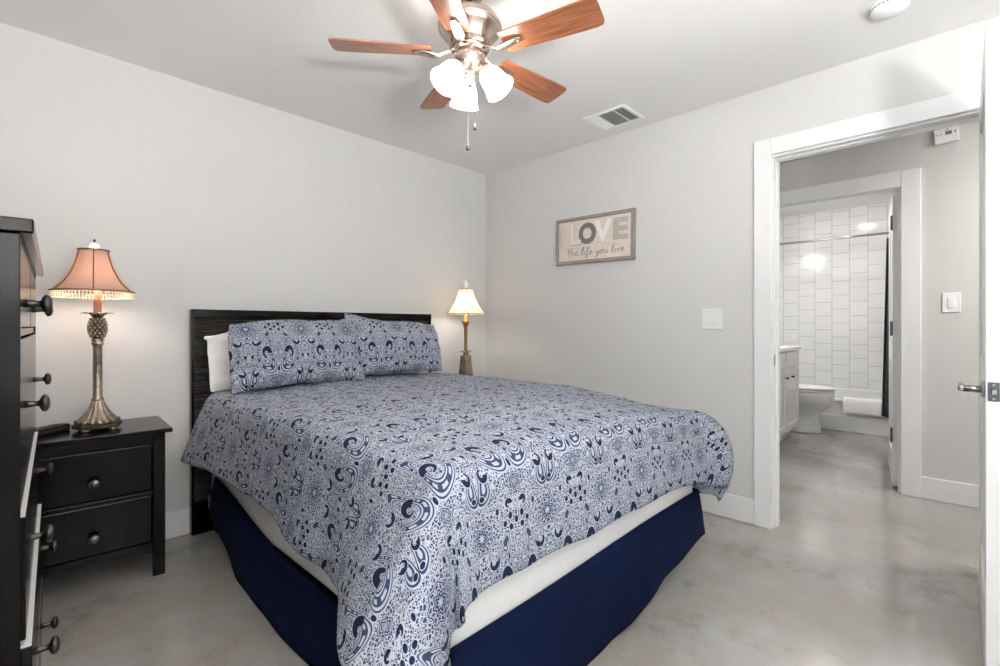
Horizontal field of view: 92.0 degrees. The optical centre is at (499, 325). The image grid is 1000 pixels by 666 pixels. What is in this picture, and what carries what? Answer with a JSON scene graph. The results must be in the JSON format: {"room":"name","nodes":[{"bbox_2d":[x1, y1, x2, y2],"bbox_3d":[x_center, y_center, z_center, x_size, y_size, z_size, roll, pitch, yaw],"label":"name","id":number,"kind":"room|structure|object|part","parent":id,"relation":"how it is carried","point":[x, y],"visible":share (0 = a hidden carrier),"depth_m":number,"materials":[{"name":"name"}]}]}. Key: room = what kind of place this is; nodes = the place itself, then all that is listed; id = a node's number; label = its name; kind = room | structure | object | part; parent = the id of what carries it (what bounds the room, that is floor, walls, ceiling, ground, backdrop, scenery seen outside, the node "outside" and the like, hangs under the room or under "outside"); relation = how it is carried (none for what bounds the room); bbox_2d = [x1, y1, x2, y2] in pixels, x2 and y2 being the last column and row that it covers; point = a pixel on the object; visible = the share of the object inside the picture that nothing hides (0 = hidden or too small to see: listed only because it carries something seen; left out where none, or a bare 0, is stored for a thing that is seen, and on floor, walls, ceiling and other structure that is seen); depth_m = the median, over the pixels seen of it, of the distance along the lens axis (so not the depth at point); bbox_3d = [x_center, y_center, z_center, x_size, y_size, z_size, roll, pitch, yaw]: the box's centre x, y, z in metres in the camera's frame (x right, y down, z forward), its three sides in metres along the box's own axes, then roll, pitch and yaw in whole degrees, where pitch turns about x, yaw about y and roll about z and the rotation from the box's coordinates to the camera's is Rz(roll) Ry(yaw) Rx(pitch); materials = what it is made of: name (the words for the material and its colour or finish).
{"room":"bedroom","nodes":[
{"label":"bedroom","id":0,"kind":"room"},
{"bbox_2d":[0,22,485,512],"bbox_3d":[-0.959,-0.102,3.448,0.120,2.440,4.954,0,0,44],"label":"wall","id":1,"kind":"structure","parent":0,"point":[198,196],"depth_m":2.60,"materials":[{"name":"paint"}]},
{"bbox_2d":[165,507,189,539],"bbox_3d":[-1.337,1.048,2.960,0.014,0.140,3.486,0,0,44],"label":"baseboard","id":2,"kind":"structure","parent":1,"relation":"attached to","point":[177,522],"depth_m":2.56,"materials":[{"name":"paint"}]},
{"bbox_2d":[0,0,999,174],"bbox_3d":[0.621,-1.372,1.903,4.600,0.100,4.984,0,0,44],"label":"ceiling","id":3,"kind":"structure","parent":0,"point":[661,60],"depth_m":2.32,"materials":[{"name":"paint"}]},
{"bbox_2d":[328,0,604,150],"bbox_3d":[-0.092,-1.001,1.908,1.027,0.642,0.998,0,0,44],"label":"ceiling fan","id":4,"kind":"object","parent":3,"relation":"hanging from","point":[470,28],"visible":1,"depth_m":1.83,"materials":[{"name":"brown wood"}]},
{"bbox_3d":[-0.455,-1.068,1.853,0.378,0.006,0.128,0,12,-7],"label":"fan blade","id":5,"kind":"part","parent":4,"relation":"part of","materials":[{"name":"brown wood"}]},
{"bbox_3d":[-0.258,-1.061,1.876,0.171,0.032,0.042,0,0,-7],"label":"blade arm","id":6,"kind":"part","parent":4,"relation":"part of","materials":[{"name":"silver metal"}]},
{"bbox_3d":[-0.259,-1.068,2.200,0.128,0.006,0.378,-13,5,-24],"label":"fan blade","id":7,"kind":"part","parent":4,"relation":"part of","materials":[{"name":"brown wood"}]},
{"bbox_3d":[-0.194,-0.940,1.816,0.120,0.128,0.128,0,0,44],"label":"lamp shade","id":8,"kind":"part","parent":4,"relation":"part of","materials":[{"name":"white glass"}]},
{"bbox_3d":[-0.185,-1.068,1.560,0.128,0.006,0.378,12,2,11],"label":"fan blade","id":9,"kind":"part","parent":4,"relation":"part of","materials":[{"name":"brown wood"}]},
{"bbox_3d":[-0.146,-1.061,1.754,0.042,0.032,0.171,0,0,11],"label":"blade arm","id":10,"kind":"part","parent":4,"relation":"part of","materials":[{"name":"silver metal"}]},
{"bbox_3d":[-0.144,-0.940,2.001,0.125,0.128,0.119,0,0,44],"label":"lamp shade","id":11,"kind":"part","parent":4,"relation":"part of","materials":[{"name":"white glass"}]},
{"bbox_3d":[-0.009,-0.940,1.867,0.126,0.128,0.118,0,0,44],"label":"lamp shade","id":12,"kind":"part","parent":4,"relation":"part of","materials":[{"name":"white glass"}]},
{"bbox_3d":[-0.015,-1.061,1.987,0.171,0.032,0.042,0,0,-43],"label":"blade arm","id":13,"kind":"part","parent":4,"relation":"part of","materials":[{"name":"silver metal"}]},
{"bbox_3d":[0.004,-1.061,1.823,0.171,0.032,0.042,0,0,29],"label":"blade arm","id":14,"kind":"part","parent":4,"relation":"part of","materials":[{"name":"silver metal"}]},
{"bbox_3d":[0.132,-1.068,2.121,0.378,0.006,0.128,0,-12,-43],"label":"fan blade","id":15,"kind":"part","parent":4,"relation":"part of","materials":[{"name":"brown wood"}]},
{"bbox_3d":[0.177,-1.068,1.725,0.378,0.006,0.128,0,-12,29],"label":"fan blade","id":16,"kind":"part","parent":4,"relation":"part of","materials":[{"name":"brown wood"}]},
{"bbox_2d":[583,104,643,130],"bbox_3d":[0.720,-1.317,3.064,0.290,0.010,0.254,0,0,44],"label":"ceiling vent","id":17,"kind":"object","parent":3,"relation":"in","point":[622,114],"visible":1,"depth_m":3.06,"materials":[{"name":"white plastic"}]},
{"bbox_2d":[869,0,910,20],"bbox_3d":[1.598,-1.301,1.979,0.136,0.042,0.136,0,0,44],"label":"smoke detector","id":18,"kind":"object","parent":3,"relation":"attached to","point":[880,10],"visible":1,"depth_m":1.96,"materials":[{"name":"white plastic"}]},
{"bbox_2d":[41,429,983,665],"bbox_3d":[1.616,1.168,2.934,4.600,0.100,7.850,0,0,44],"label":"floor","id":19,"kind":"structure","parent":0,"point":[855,570],"depth_m":2.01,"materials":[{"name":"concrete"}]},
{"bbox_2d":[0,216,59,665],"bbox_3d":[-1.358,0.463,1.091,0.537,1.310,1.040,0,0,-43],"label":"dresser","id":20,"kind":"object","parent":19,"relation":"on","point":[21,534],"visible":1,"depth_m":0.86,"materials":[{"name":"black wood"}]},
{"bbox_3d":[-1.041,-0.075,1.046,0.022,0.154,0.468,0,0,-43],"label":"drawer","id":21,"kind":"part","parent":20,"relation":"part of","materials":[{"name":"black wood"}]},
{"bbox_3d":[-1.348,0.181,1.100,0.400,0.310,0.964,0,0,-43],"label":"drawer","id":22,"kind":"part","parent":20,"relation":"part of","materials":[{"name":"black wood"}]},
{"bbox_3d":[-1.346,0.463,1.102,0.406,0.226,0.964,0,0,-43],"label":"drawer","id":23,"kind":"part","parent":20,"relation":"part of","materials":[{"name":"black wood"}]},
{"bbox_3d":[-1.343,0.703,1.105,0.415,0.226,0.964,0,0,-43],"label":"drawer","id":24,"kind":"part","parent":20,"relation":"part of","materials":[{"name":"black wood"}]},
{"bbox_3d":[-1.378,-0.075,1.410,0.022,0.154,0.468,0,0,-43],"label":"drawer","id":25,"kind":"part","parent":20,"relation":"part of","materials":[{"name":"black wood"}]},
{"bbox_3d":[-0.967,0.162,1.010,0.039,0.036,0.036,0,0,-43],"label":"knob","id":26,"kind":"part","parent":20,"relation":"part of","materials":[{"name":"grey metal"}]},
{"bbox_3d":[-0.977,-0.047,1.024,0.043,0.039,0.040,0,0,-43],"label":"knob","id":27,"kind":"part","parent":20,"relation":"part of","materials":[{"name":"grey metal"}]},
{"bbox_3d":[-1.343,0.931,1.105,0.416,0.203,0.964,0,0,-43],"label":"drawer","id":28,"kind":"part","parent":20,"relation":"part of","materials":[{"name":"black wood"}]},
{"bbox_3d":[-0.962,0.439,1.014,0.039,0.036,0.036,0,0,-43],"label":"knob","id":29,"kind":"part","parent":20,"relation":"part of","materials":[{"name":"grey metal"}]},
{"bbox_3d":[-1.313,-0.047,1.388,0.043,0.039,0.040,0,0,-43],"label":"knob","id":30,"kind":"part","parent":20,"relation":"part of","materials":[{"name":"grey metal"}]},
{"bbox_3d":[-1.394,0.162,1.473,0.039,0.036,0.036,0,0,-43],"label":"knob","id":31,"kind":"part","parent":20,"relation":"part of","materials":[{"name":"grey metal"}]},
{"bbox_3d":[-1.389,0.439,1.477,0.039,0.036,0.036,0,0,-43],"label":"knob","id":32,"kind":"part","parent":20,"relation":"part of","materials":[{"name":"grey metal"}]},
{"bbox_3d":[-0.956,0.678,1.020,0.039,0.036,0.036,0,0,-43],"label":"knob","id":33,"kind":"part","parent":20,"relation":"part of","materials":[{"name":"grey metal"}]},
{"bbox_3d":[-1.383,0.678,1.483,0.039,0.036,0.036,0,0,-43],"label":"knob","id":34,"kind":"part","parent":20,"relation":"part of","materials":[{"name":"grey metal"}]},
{"bbox_3d":[-1.382,0.914,1.484,0.039,0.036,0.036,0,0,-43],"label":"knob","id":35,"kind":"part","parent":20,"relation":"part of","materials":[{"name":"grey metal"}]},
{"bbox_2d":[38,416,172,578],"bbox_3d":[-1.809,0.788,2.141,0.540,0.660,0.405,0,0,-43],"label":"nightstand","id":36,"kind":"object","parent":19,"relation":"on","point":[103,499],"visible":0.67,"depth_m":2.04,"materials":[{"name":"black wood"}]},
{"bbox_2d":[36,423,69,436],"bbox_3d":[-1.926,0.442,2.035,0.053,0.032,0.200,0,0,4],"label":"remote control","id":37,"kind":"object","parent":36,"relation":"on","point":[54,428],"visible":0.59,"depth_m":2.06,"materials":[{"name":"black plastic"}]},
{"bbox_2d":[48,239,134,432],"bbox_3d":[-1.809,0.035,2.150,0.296,0.845,0.296,0,0,-12],"label":"table lamp","id":38,"kind":"object","parent":36,"relation":"on","point":[92,271],"visible":0.99,"depth_m":2.12,"materials":[{"name":"brown metal"}]},
{"bbox_3d":[-1.809,-0.245,2.150,0.297,0.189,0.297,0,0,44],"label":"braid trim","id":39,"kind":"part","parent":38,"relation":"part of","materials":[{"name":"brown fabric"}]},
{"bbox_3d":[-1.809,-0.245,2.150,0.284,0.184,0.290,0,0,44],"label":"lamp shade","id":40,"kind":"part","parent":38,"relation":"part of","materials":[{"name":"pink fabric"}]},
{"bbox_3d":[-1.791,-0.051,2.150,0.108,0.024,0.108,0,0,21],"label":"crown","id":41,"kind":"part","parent":38,"relation":"part of","materials":[{"name":"brown metal"}]},
{"bbox_3d":[-1.685,0.886,2.008,0.038,0.038,0.041,0,0,-43],"label":"knob","id":42,"kind":"part","parent":36,"relation":"part of","materials":[{"name":"grey metal"}]},
{"bbox_3d":[-1.798,0.630,2.128,0.394,0.202,0.290,0,0,-43],"label":"drawer","id":43,"kind":"part","parent":36,"relation":"part of","materials":[{"name":"black wood"}]},
{"bbox_3d":[-1.685,0.656,2.008,0.038,0.038,0.041,0,0,-43],"label":"knob","id":44,"kind":"part","parent":36,"relation":"part of","materials":[{"name":"grey metal"}]},
{"bbox_3d":[-1.798,0.859,2.128,0.394,0.204,0.290,0,0,-43],"label":"drawer","id":45,"kind":"part","parent":36,"relation":"part of","materials":[{"name":"black wood"}]},
{"bbox_3d":[-1.542,0.798,2.180,0.046,0.640,0.036,0,0,-43],"label":"leg","id":46,"kind":"part","parent":36,"relation":"part of","materials":[{"name":"black wood"}]},
{"bbox_2d":[190,309,430,602],"bbox_3d":[-0.381,0.514,2.472,2.041,1.208,1.608,0,0,44],"label":"bed","id":47,"kind":"object","parent":19,"relation":"on","point":[203,322],"visible":0.08,"depth_m":2.62,"materials":[{"name":"black wood"}]},
{"bbox_3d":[-1.619,1.038,2.623,0.044,0.160,0.105,0,0,44],"label":"leg","id":48,"kind":"part","parent":47,"relation":"part of","materials":[{"name":"black wood"}]},
{"bbox_3d":[-0.340,0.973,2.494,1.973,0.040,1.510,0,0,44],"label":"rail","id":49,"kind":"part","parent":47,"relation":"part of","materials":[{"name":"blue fabric"}]},
{"bbox_3d":[-1.101,0.434,3.161,0.048,1.048,1.600,0,0,44],"label":"headboard","id":50,"kind":"part","parent":47,"relation":"part of","materials":[{"name":"black wood"}]},
{"bbox_3d":[-1.095,0.450,3.156,0.024,0.999,1.574,0,0,44],"label":"ribbed panel","id":51,"kind":"part","parent":47,"relation":"part of","materials":[{"name":"black wood"}]},
{"bbox_2d":[211,474,691,665],"bbox_3d":[-0.313,0.689,2.467,2.007,0.491,1.539,0,0,44],"label":"mattress","id":52,"kind":"object","parent":47,"relation":"on","point":[508,593],"visible":0.06,"depth_m":1.62,"materials":[{"name":"white fabric"}]},
{"bbox_2d":[181,372,733,665],"bbox_3d":[-0.305,0.600,2.343,2.141,0.571,2.011,0,0,44],"label":"comforter","id":53,"kind":"object","parent":52,"relation":"on","point":[417,494],"visible":0.98,"depth_m":1.55,"materials":[{"name":"fabric"}]},
{"bbox_2d":[204,331,230,391],"bbox_3d":[-1.275,0.165,2.832,0.147,0.373,0.799,0,0,41],"label":"bed pillow","id":54,"kind":"object","parent":53,"relation":"on","point":[217,345],"visible":0.13,"depth_m":2.57,"materials":[{"name":"white fabric"}]},
{"bbox_2d":[228,319,364,393],"bbox_3d":[-1.126,0.152,2.749,0.760,0.383,0.230,0,0,-41],"label":"pillow sham","id":55,"kind":"object","parent":53,"relation":"on","point":[264,354],"visible":0.99,"depth_m":2.63,"materials":[{"name":"fabric"}]},
{"bbox_2d":[341,319,427,374],"bbox_3d":[-0.785,0.156,3.340,0.677,0.399,0.151,0,0,-43],"label":"bed pillow","id":56,"kind":"object","parent":53,"relation":"on","point":[405,372],"visible":0.07,"depth_m":3.39,"materials":[{"name":"white fabric"}]},
{"bbox_2d":[344,312,441,374],"bbox_3d":[-0.687,0.115,3.212,0.697,0.407,0.206,0,0,-43],"label":"pillow sham","id":57,"kind":"object","parent":53,"relation":"on","point":[385,346],"visible":0.89,"depth_m":3.12,"materials":[{"name":"fabric"}]},
{"bbox_2d":[208,477,704,665],"bbox_3d":[-0.269,0.950,2.394,1.938,0.331,1.676,0,0,44],"label":"bed skirt","id":58,"kind":"object","parent":47,"relation":"hanging from","point":[572,620],"visible":0.67,"depth_m":1.72,"materials":[{"name":"blue fabric"}]},
{"bbox_2d":[780,345,801,440],"bbox_3d":[2.522,0.623,4.723,0.556,0.990,1.003,0,0,44],"label":"vanity cabinet","id":59,"kind":"object","parent":19,"relation":"on","point":[789,355],"visible":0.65,"depth_m":4.65,"materials":[{"name":"paint"}]},
{"bbox_3d":[2.525,0.321,4.383,0.018,0.145,0.458,0,0,44],"label":"false drawer","id":60,"kind":"part","parent":59,"relation":"part of","materials":[{"name":"paint"}]},
{"bbox_3d":[2.525,0.708,4.383,0.018,0.590,0.458,0,0,44],"label":"door","id":61,"kind":"part","parent":59,"relation":"part of","materials":[{"name":"paint"}]},
{"bbox_2d":[780,345,801,351],"bbox_3d":[2.517,0.218,4.728,0.543,0.030,1.003,0,0,44],"label":"countertop","id":62,"kind":"structure","parent":59,"relation":"on","point":[782,348],"depth_m":4.62,"materials":[{"name":"white stone"}]},
{"bbox_3d":[2.860,0.321,4.730,0.018,0.145,0.458,0,0,44],"label":"false drawer","id":63,"kind":"part","parent":59,"relation":"part of","materials":[{"name":"paint"}]},
{"bbox_3d":[2.860,0.708,4.730,0.018,0.590,0.458,0,0,44],"label":"door","id":64,"kind":"part","parent":59,"relation":"part of","materials":[{"name":"paint"}]},
{"bbox_2d":[790,384,835,433],"bbox_3d":[3.157,0.718,5.213,0.771,0.800,0.420,0,0,44],"label":"toilet","id":65,"kind":"object","parent":19,"relation":"on","point":[813,399],"visible":0.38,"depth_m":5.00,"materials":[{"name":"white ceramic"}]},
{"bbox_3d":[3.236,0.672,5.136,0.551,0.016,0.384,0,0,44],"label":"seat","id":66,"kind":"part","parent":65,"relation":"part of","materials":[{"name":"white plastic"}]},
{"bbox_3d":[3.236,0.644,5.136,0.551,0.021,0.384,0,0,44],"label":"lid","id":67,"kind":"part","parent":65,"relation":"part of","materials":[{"name":"white plastic"}]},
{"bbox_2d":[819,386,888,436],"bbox_3d":[3.864,0.920,5.380,1.552,0.395,0.681,0,0,44],"label":"bathtub","id":68,"kind":"object","parent":19,"relation":"on","point":[832,418],"visible":0.19,"depth_m":5.15,"materials":[{"name":"white ceramic"}]},
{"bbox_2d":[843,397,881,416],"bbox_3d":[3.795,0.838,5.041,0.330,0.168,0.180,0,0,44],"label":"bath mat","id":69,"kind":"object","parent":68,"relation":"on","point":[866,406],"visible":0.98,"depth_m":4.98,"materials":[{"name":"white fabric"}]},
{"bbox_3d":[-0.158,0.788,3.843,0.405,0.660,0.540,0,0,44],"label":"nightstand","id":70,"kind":"object","parent":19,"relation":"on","visible":0},
{"bbox_2d":[447,280,483,375],"bbox_3d":[-0.266,0.048,3.756,0.288,0.820,0.288,0,0,44],"label":"table lamp","id":71,"kind":"object","parent":70,"relation":"on","point":[465,303],"visible":0.97,"depth_m":3.71,"materials":[{"name":"white fabric"}]},
{"bbox_3d":[-0.266,-0.190,3.756,0.288,0.199,0.288,0,0,44],"label":"seam trim","id":72,"kind":"part","parent":71,"relation":"part of","materials":[{"name":"beige fabric"}]},
{"bbox_3d":[-0.266,0.061,3.756,0.060,0.337,0.060,0,0,44],"label":"stem","id":73,"kind":"part","parent":71,"relation":"part of","materials":[{"name":"gold metal"}]},
{"bbox_3d":[-0.266,-0.189,3.756,0.284,0.197,0.284,0,0,44],"label":"lamp shade","id":74,"kind":"part","parent":71,"relation":"part of","materials":[{"name":"beige fabric"}]},
{"bbox_2d":[486,16,999,498],"bbox_3d":[1.466,-0.102,2.780,4.300,2.440,0.120,0,0,44],"label":"wall","id":75,"kind":"structure","parent":0,"point":[631,329],"depth_m":3.06,"materials":[{"name":"paint"}]},
{"bbox_2d":[556,208,635,265],"bbox_3d":[0.667,-0.623,3.446,0.650,0.340,0.032,1,1,44],"label":"wall sign","id":76,"kind":"object","parent":75,"relation":"attached to","point":[607,236],"visible":1,"depth_m":3.42,"materials":[{"name":"brown wood"}]},
{"bbox_2d":[560,225,585,249],"bbox_3d":[0.541,-0.664,3.561,0.242,0.193,0.001,1,1,44],"label":"print","id":77,"kind":"object","parent":76,"relation":"on","point":[572,237],"depth_m":3.56,"materials":[{"name":"beige"}]},
{"bbox_2d":[702,309,722,328],"bbox_3d":[1.267,-0.042,2.881,0.125,0.120,0.010,0,0,44],"label":"light switch","id":78,"kind":"object","parent":75,"relation":"attached to","point":[711,318],"visible":1,"depth_m":2.88,"materials":[{"name":"white plastic"}]},
{"bbox_2d":[700,493,753,524],"bbox_3d":[1.420,1.048,2.731,4.300,0.140,0.014,0,0,44],"label":"baseboard","id":79,"kind":"structure","parent":75,"relation":"attached to","point":[735,507],"depth_m":2.80,"materials":[{"name":"paint"}]},
{"bbox_2d":[754,87,980,529],"bbox_3d":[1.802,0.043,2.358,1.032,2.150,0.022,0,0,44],"label":"trim","id":80,"kind":"structure","parent":75,"relation":"attached to","point":[968,100],"depth_m":2.66,"materials":[{"name":"paint"}]},
{"bbox_2d":[958,24,999,665],"bbox_3d":[1.787,0.097,1.767,0.159,2.018,0.865,0,0,44],"label":"door","id":81,"kind":"structure","parent":75,"relation":"in","point":[988,389],"depth_m":1.47,"materials":[{"name":"paint"}]},
{"bbox_3d":[1.523,0.200,1.595,0.016,0.018,0.127,0,0,44],"label":"lever","id":82,"kind":"part","parent":81,"relation":"part of","materials":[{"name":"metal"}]},
{"bbox_3d":[1.523,0.200,1.523,0.009,0.052,0.052,0,0,44],"label":"lever handle","id":83,"kind":"part","parent":81,"relation":"part of","materials":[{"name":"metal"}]},
{"bbox_3d":[1.495,0.200,1.463,0.026,0.058,0.002,0,0,44],"label":"latch plate","id":84,"kind":"part","parent":81,"relation":"part of","materials":[{"name":"silver metal"}]},
{"bbox_2d":[780,202,890,389],"bbox_3d":[3.849,-0.132,5.365,1.580,2.500,0.750,0,0,44],"label":"wall","id":85,"kind":"structure","parent":0,"point":[832,292],"depth_m":5.72,"materials":[{"name":"white tile"}]},
{"bbox_2d":[780,232,888,244],"bbox_3d":[3.644,-0.942,5.152,1.552,0.064,0.064,0,0,44],"label":"shower rod","id":86,"kind":"object","parent":85,"relation":"attached to","point":[880,233],"visible":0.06,"depth_m":5.18,"materials":[{"name":"metal"}]},
{"bbox_2d":[882,238,888,416],"bbox_3d":[3.998,-0.025,4.749,0.380,1.867,0.146,0,0,44],"label":"shower curtain","id":87,"kind":"object","parent":86,"relation":"hanging from","point":[885,387],"visible":0.1,"depth_m":4.84,"materials":[{"name":"fabric"}]},
{"bbox_2d":[780,193,897,216],"bbox_3d":[3.243,-1.432,4.737,1.820,0.100,2.736,0,0,44],"label":"ceiling","id":88,"kind":"structure","parent":0,"point":[885,198],"depth_m":5.54,"materials":[{"name":"paint"}]},
{"bbox_2d":[780,121,978,484],"bbox_3d":[2.309,-0.132,3.653,4.300,2.500,0.120,0,0,44],"label":"wall","id":89,"kind":"structure","parent":0,"point":[949,171],"depth_m":3.08,"materials":[{"name":"paint"}]},
{"bbox_2d":[780,168,920,497],"bbox_3d":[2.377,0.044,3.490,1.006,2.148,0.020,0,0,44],"label":"trim","id":90,"kind":"structure","parent":89,"relation":"attached to","point":[909,181],"depth_m":3.18,"materials":[{"name":"paint"}]},
{"bbox_2d":[889,194,897,485],"bbox_3d":[2.931,0.097,3.607,0.047,2.018,0.703,0,0,37],"label":"door","id":91,"kind":"structure","parent":89,"relation":"in","point":[893,211],"depth_m":3.34,"materials":[{"name":"paint"}]},
{"bbox_2d":[934,125,958,145],"bbox_3d":[2.820,-1.204,3.052,0.119,0.096,0.035,0,0,44],"label":"fire alarm","id":92,"kind":"object","parent":89,"relation":"attached to","point":[949,134],"visible":1,"depth_m":3.04,"materials":[{"name":"white plastic"}]},
{"bbox_2d":[921,476,978,508],"bbox_3d":[2.263,1.048,3.605,4.300,0.140,0.014,0,0,44],"label":"baseboard","id":93,"kind":"structure","parent":89,"relation":"attached to","point":[952,492],"depth_m":3.04,"materials":[{"name":"paint"}]},
{"bbox_2d":[942,292,960,311],"bbox_3d":[2.846,-0.148,3.045,0.085,0.123,0.010,0,0,44],"label":"light switch","id":94,"kind":"object","parent":89,"relation":"attached to","point":[951,302],"visible":1,"depth_m":3.04,"materials":[{"name":"white plastic"}]}
]}

